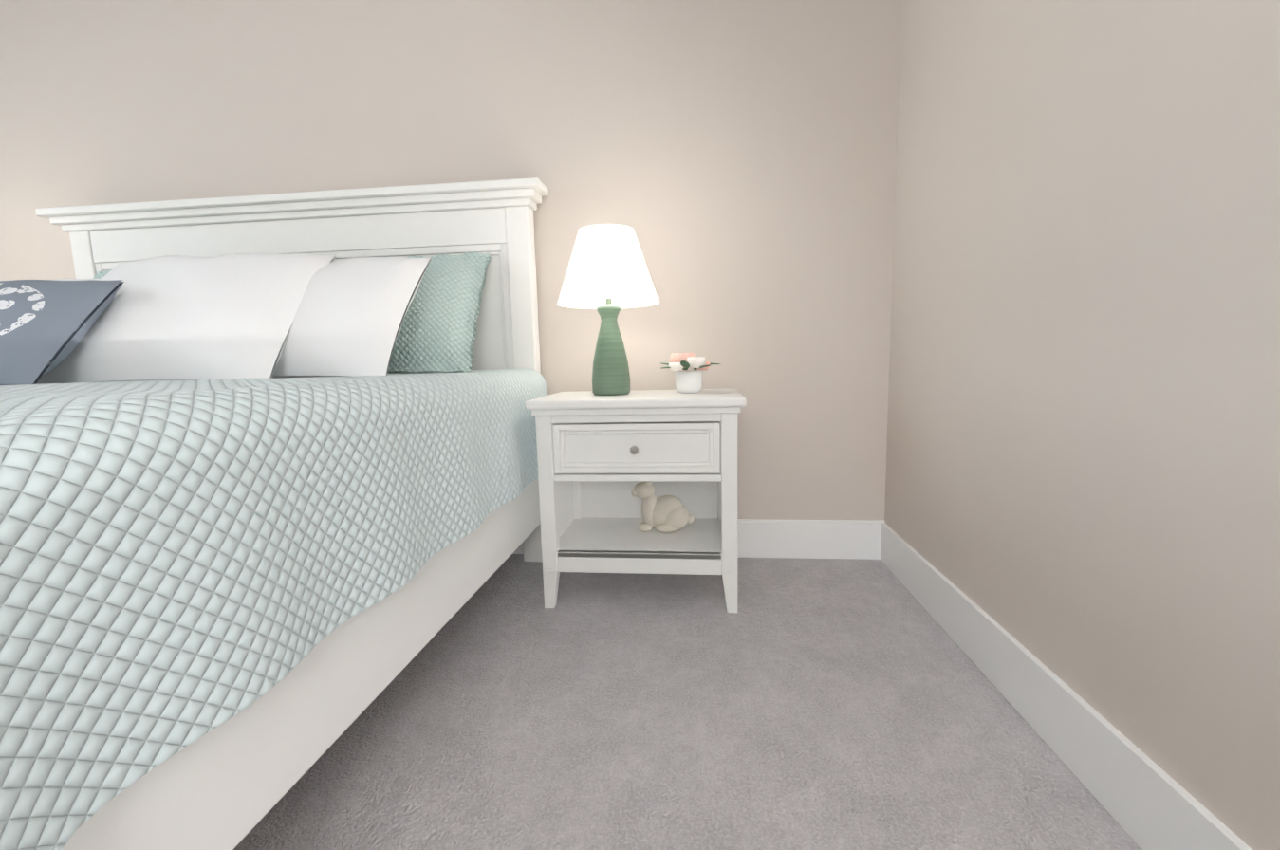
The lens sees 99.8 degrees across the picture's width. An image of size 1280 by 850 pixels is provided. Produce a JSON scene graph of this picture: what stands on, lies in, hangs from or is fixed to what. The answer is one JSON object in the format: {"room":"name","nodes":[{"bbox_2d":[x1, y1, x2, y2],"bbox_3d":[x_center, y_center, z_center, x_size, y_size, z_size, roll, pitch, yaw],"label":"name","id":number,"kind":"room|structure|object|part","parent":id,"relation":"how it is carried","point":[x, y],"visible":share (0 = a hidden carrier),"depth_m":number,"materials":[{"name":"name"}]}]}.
{"room":"bedroom","nodes":[
{"label":"bedroom","id":0,"kind":"room"},
{"bbox_2d":[0,0,901,520],"bbox_3d":[-1.410,-0.659,2.338,5.050,2.440,0.150,-1,7,6],"label":"wall","id":1,"kind":"structure","parent":0,"point":[731,163],"depth_m":2.11,"materials":[{"name":"paint"}]},
{"bbox_2d":[512,519,876,559],"bbox_3d":[-1.466,0.484,2.403,4.900,0.158,0.017,-1,7,6],"label":"baseboard","id":2,"kind":"structure","parent":1,"relation":"attached to","point":[756,538],"depth_m":2.17,"materials":[{"name":"white wood"}]},
{"bbox_2d":[233,554,1141,849],"bbox_3d":[-1.672,0.858,0.470,5.200,0.100,4.270,-1,7,6],"label":"floor","id":3,"kind":"structure","parent":0,"point":[827,704],"depth_m":1.17,"materials":[{"name":"carpet"}]},
{"bbox_2d":[0,177,548,849],"bbox_3d":[-1.509,-0.026,1.149,2.195,1.480,2.319,-1,7,6],"label":"bed","id":4,"kind":"object","parent":3,"relation":"on","point":[269,513],"visible":1,"depth_m":0.88,"materials":[{"name":"white"}]},
{"bbox_2d":[524,389,746,612],"bbox_3d":[0.011,0.237,1.921,0.687,0.695,0.466,-1,7,6],"label":"nightstand","id":5,"kind":"object","parent":3,"relation":"on","point":[600,458],"visible":1,"depth_m":1.73,"materials":[{"name":"white wood"}]},
{"bbox_2d":[556,223,659,395],"bbox_3d":[-0.106,-0.382,1.853,0.350,0.553,0.350,-1,7,6],"label":"lamp","id":6,"kind":"object","parent":5,"relation":"on","point":[607,276],"visible":1,"depth_m":1.75,"materials":[{"name":"white fabric"}]},
{"bbox_3d":[-0.110,-0.536,1.834,0.350,0.243,0.350,-1,7,6],"label":"lamp shade","id":7,"kind":"part","parent":6,"relation":"part of","materials":[{"name":"white fabric"}]},
{"bbox_3d":[-0.017,0.077,1.683,0.028,0.028,0.030,-1,7,6],"label":"knob","id":8,"kind":"part","parent":5,"relation":"part of","materials":[{"name":"silver metal"}]},
{"bbox_2d":[630,482,694,533],"bbox_3d":[0.082,0.264,1.955,0.228,0.238,0.097,-1,7,6],"label":"rabbit figurine","id":9,"kind":"object","parent":5,"relation":"in","point":[666,513],"visible":0.9,"depth_m":1.93,"materials":[{"name":"ceramic"}]},
{"bbox_2d":[660,352,720,392],"bbox_3d":[0.173,-0.182,1.877,0.216,0.137,0.214,-1,7,6],"label":"flowers","id":10,"kind":"object","parent":5,"relation":"on","point":[688,381],"visible":1,"depth_m":1.84,"materials":[{"name":"white ceramic"}]},
{"bbox_2d":[884,0,1279,849],"bbox_3d":[0.808,-0.429,0.041,0.150,2.440,3.970,-1,7,6],"label":"wall","id":11,"kind":"structure","parent":0,"point":[1084,455],"depth_m":0.96,"materials":[{"name":"paint"}]},
{"bbox_2d":[876,519,1252,849],"bbox_3d":[0.752,0.704,0.185,0.015,0.158,3.900,-1,7,6],"label":"baseboard","id":12,"kind":"structure","parent":11,"relation":"attached to","point":[1144,800],"depth_m":1.05,"materials":[{"name":"white wood"}]}
]}

